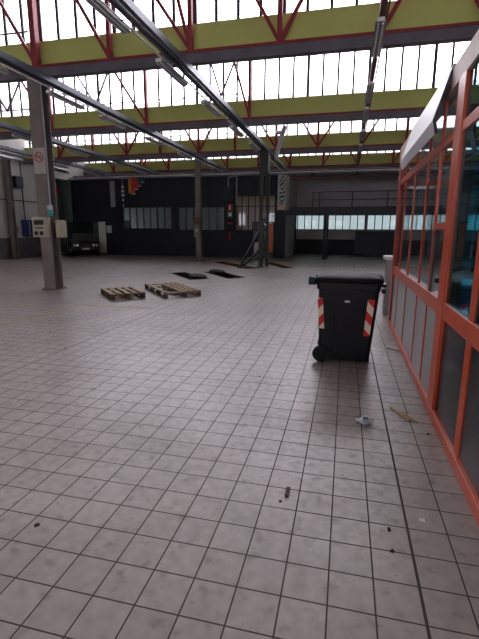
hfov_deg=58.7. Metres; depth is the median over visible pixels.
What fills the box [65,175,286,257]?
wall
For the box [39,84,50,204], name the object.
cable conduit
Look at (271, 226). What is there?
door
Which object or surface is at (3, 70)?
fluorescent light
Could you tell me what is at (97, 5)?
fluorescent light
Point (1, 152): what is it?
fluorescent light
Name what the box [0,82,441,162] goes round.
ceiling
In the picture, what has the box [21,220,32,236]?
board
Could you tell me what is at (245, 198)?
window blind
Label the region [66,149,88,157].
fluorescent light
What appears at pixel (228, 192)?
service riser
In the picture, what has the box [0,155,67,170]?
trim
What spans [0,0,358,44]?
window
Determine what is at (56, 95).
fluorescent light
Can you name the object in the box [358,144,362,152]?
fluorescent light
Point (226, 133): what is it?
window
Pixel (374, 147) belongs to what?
roof truss
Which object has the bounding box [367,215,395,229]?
window
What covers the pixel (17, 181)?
loudspeaker
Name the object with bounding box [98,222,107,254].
board
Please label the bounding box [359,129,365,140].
fluorescent light
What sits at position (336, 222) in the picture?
window
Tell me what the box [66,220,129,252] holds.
wall
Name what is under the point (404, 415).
wood splinter
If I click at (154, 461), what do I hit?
floor
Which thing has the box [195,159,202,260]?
steel column
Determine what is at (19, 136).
fluorescent light
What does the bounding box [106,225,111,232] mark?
wall box
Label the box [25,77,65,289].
steel column
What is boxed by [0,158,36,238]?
trim
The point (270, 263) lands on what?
pit
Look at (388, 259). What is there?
pillar
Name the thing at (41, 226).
switch box
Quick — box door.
[252,222,274,257]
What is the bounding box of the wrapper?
[355,415,373,423]
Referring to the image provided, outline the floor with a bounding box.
[0,252,478,638]
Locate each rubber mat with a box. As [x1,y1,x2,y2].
[189,273,207,278]
[209,269,225,272]
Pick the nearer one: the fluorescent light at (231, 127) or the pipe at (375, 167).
the fluorescent light at (231, 127)
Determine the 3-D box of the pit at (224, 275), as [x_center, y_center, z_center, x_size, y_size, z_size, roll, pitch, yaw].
[-0.598,-1.060,15.731,0.762,1.207,2.727,-5,13,-23]
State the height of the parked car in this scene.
1.360 m
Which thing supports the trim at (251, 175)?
attached to the wall at (95, 206)
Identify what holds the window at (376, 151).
attached to the ceiling
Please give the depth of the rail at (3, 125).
18.42 m
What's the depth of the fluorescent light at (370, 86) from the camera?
10.45 m
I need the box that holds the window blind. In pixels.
[236,196,274,229]
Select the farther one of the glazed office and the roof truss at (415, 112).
the roof truss at (415, 112)
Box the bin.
[308,272,386,361]
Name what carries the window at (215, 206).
in the wall at (95, 206)
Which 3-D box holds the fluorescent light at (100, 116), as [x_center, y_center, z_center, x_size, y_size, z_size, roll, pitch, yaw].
[-3.953,-6.177,13.288,0.187,0.136,1.460,3,12,13]
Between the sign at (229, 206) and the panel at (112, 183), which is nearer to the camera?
the sign at (229, 206)
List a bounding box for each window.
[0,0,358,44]
[0,41,470,116]
[29,118,409,147]
[89,151,385,162]
[123,207,171,228]
[178,206,224,230]
[235,195,274,230]
[296,215,323,229]
[328,215,364,229]
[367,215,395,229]
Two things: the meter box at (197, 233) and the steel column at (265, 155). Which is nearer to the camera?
the steel column at (265, 155)
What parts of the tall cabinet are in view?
door, door, door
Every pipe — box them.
[69,169,399,179]
[73,167,399,177]
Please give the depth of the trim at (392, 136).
21.07 m
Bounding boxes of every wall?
[0,96,96,253]
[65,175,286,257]
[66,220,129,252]
[113,171,398,239]
[285,175,296,256]
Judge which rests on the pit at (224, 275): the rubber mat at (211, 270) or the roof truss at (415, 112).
the rubber mat at (211, 270)
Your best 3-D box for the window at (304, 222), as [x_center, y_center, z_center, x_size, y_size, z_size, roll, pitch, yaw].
[4.908,-6.937,30.400,2.560,1.040,0.080,3,12,13]
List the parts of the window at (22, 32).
sill rail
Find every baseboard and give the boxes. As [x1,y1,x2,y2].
[0,238,41,259]
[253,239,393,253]
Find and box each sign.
[32,148,45,173]
[121,178,123,206]
[227,204,232,223]
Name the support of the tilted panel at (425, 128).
attached to the glazed office
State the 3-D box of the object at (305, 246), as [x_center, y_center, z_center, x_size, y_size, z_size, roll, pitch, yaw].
[3.400,-5.370,31.129,27.300,1.020,0.230,3,12,13]
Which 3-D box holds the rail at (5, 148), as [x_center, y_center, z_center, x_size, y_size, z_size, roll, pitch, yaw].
[-10.884,-6.992,16.052,0.420,0.250,22.900,3,12,13]
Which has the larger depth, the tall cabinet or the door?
the tall cabinet
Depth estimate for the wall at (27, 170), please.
23.96 m
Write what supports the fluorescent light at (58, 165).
attached to the rail at (5, 148)
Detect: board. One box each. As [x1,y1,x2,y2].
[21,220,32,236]
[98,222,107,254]
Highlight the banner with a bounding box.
[277,174,285,209]
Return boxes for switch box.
[32,217,51,236]
[54,220,66,237]
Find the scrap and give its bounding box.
[285,487,289,497]
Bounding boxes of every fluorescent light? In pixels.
[0,63,8,74]
[0,151,25,158]
[11,133,31,141]
[45,90,85,109]
[54,163,68,168]
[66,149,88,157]
[84,171,99,175]
[85,0,130,33]
[98,114,125,128]
[105,161,122,166]
[133,169,146,173]
[145,137,164,146]
[155,58,187,86]
[177,152,191,158]
[201,99,221,117]
[229,125,243,137]
[248,142,258,151]
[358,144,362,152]
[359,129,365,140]
[362,106,369,122]
[364,81,374,103]
[371,16,386,57]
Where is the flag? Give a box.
[128,178,143,194]
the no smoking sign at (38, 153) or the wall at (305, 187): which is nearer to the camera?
the no smoking sign at (38, 153)
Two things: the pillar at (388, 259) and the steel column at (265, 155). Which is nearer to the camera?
the pillar at (388, 259)
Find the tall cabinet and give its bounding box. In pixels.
[354,231,394,254]
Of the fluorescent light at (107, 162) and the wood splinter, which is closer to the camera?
the wood splinter
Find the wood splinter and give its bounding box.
[390,407,417,422]
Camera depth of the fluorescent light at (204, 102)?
11.67 m
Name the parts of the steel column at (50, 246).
plate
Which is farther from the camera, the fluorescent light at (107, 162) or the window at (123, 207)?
the window at (123, 207)
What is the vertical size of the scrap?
0.015 m
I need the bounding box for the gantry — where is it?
[289,166,399,178]
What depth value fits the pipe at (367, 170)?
25.09 m
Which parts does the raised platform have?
post, post, post, handrail, handrail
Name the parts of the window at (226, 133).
sill rail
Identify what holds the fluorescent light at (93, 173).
attached to the rail at (5, 148)
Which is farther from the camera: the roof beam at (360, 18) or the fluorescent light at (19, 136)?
the fluorescent light at (19, 136)
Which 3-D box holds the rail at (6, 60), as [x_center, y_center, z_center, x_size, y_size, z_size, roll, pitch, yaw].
[-3.554,-6.589,14.291,0.420,0.250,22.900,3,12,13]
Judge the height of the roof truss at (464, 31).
2.660 m
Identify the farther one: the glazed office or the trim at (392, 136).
the trim at (392, 136)
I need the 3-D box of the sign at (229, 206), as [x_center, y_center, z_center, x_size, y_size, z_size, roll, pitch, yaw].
[-0.579,-6.386,25.820,0.320,1.170,0.030,3,12,13]
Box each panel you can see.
[109,181,115,206]
[401,63,455,169]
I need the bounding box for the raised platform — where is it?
[286,190,397,258]
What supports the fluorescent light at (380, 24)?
attached to the rail at (383, 6)
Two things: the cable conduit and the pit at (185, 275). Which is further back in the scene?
the pit at (185, 275)
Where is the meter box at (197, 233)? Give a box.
[194,217,200,236]
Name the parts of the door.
panel, edge panel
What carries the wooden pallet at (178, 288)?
on the floor
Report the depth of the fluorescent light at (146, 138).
16.09 m
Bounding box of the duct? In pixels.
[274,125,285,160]
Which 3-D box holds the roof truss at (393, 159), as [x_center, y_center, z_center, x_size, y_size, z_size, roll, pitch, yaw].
[2.474,-10.499,26.101,27.260,2.660,0.220,3,12,13]
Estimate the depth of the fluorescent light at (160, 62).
8.99 m
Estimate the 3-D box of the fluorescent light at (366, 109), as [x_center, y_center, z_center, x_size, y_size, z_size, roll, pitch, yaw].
[3.759,-6.088,12.655,0.187,0.136,1.510,3,12,13]
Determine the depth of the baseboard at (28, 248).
24.34 m
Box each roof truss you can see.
[0,0,478,83]
[0,61,425,139]
[23,118,408,163]
[83,150,400,175]
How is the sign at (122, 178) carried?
attached to the wall at (95, 206)
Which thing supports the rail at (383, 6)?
hanging from the roof truss at (415, 112)
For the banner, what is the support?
attached to the wall at (95, 206)
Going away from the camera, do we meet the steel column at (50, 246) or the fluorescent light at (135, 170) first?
the steel column at (50, 246)
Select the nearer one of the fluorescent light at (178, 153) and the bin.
the bin
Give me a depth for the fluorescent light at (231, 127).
14.31 m
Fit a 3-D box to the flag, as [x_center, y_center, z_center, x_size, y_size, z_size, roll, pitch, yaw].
[-6.516,-8.457,26.870,1.100,1.080,0.030,3,12,13]
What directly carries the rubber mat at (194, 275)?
on the pit at (185, 275)
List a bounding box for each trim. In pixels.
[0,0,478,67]
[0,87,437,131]
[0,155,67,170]
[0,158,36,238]
[24,129,411,158]
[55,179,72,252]
[72,175,271,195]
[85,152,400,171]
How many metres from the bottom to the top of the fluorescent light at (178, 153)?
0.136 m
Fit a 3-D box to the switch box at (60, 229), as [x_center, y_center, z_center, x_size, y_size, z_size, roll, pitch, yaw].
[-4.727,-2.370,11.188,0.220,0.460,0.300,3,12,13]
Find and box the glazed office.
[387,29,478,526]
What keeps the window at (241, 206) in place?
in the wall at (95, 206)
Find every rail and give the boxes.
[0,50,228,171]
[0,121,158,173]
[0,145,113,175]
[100,0,287,170]
[356,0,390,166]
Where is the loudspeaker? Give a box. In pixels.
[12,176,23,187]
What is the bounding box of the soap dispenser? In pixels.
[47,205,52,215]
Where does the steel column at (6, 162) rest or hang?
on the floor
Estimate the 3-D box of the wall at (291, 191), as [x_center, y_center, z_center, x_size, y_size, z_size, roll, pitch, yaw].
[3.332,-6.616,27.881,0.150,4.780,5.550,3,12,13]
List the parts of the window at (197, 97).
sill rail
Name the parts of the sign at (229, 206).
red panel, green panel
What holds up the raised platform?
on the floor
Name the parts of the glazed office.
panel, corner post, panel, glass pane, pane, glass pane, panel, pane, glass pane, panel, pane, panel, glass pane, rail, rail, pane, rail, glass pane, post, panel, pane, glass pane, panel, pane, glass pane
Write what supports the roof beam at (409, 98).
attached to the wall at (27, 170)
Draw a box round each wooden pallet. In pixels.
[101,286,145,299]
[145,282,200,297]
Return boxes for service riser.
[223,175,236,203]
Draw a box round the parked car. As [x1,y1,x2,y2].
[68,233,100,255]
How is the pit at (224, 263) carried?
in the floor
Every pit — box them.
[170,272,208,279]
[205,272,245,278]
[214,262,256,268]
[268,262,293,267]
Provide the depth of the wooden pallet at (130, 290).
10.18 m
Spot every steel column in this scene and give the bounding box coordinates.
[2,159,20,258]
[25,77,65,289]
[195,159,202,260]
[237,149,270,267]
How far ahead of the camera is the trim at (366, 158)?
26.70 m
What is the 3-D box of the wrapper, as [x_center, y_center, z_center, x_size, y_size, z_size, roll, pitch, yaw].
[1.043,0.838,3.551,0.154,0.061,0.099,3,12,13]
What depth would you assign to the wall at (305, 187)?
29.84 m
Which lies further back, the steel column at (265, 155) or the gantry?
the gantry
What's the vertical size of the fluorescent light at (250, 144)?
0.136 m
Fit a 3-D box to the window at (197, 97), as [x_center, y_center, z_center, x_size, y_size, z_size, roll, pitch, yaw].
[-0.292,-8.667,15.005,27.300,1.800,0.178,3,12,13]
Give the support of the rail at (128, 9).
attached to the roof truss at (464, 31)
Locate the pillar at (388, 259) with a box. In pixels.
[382,255,392,314]

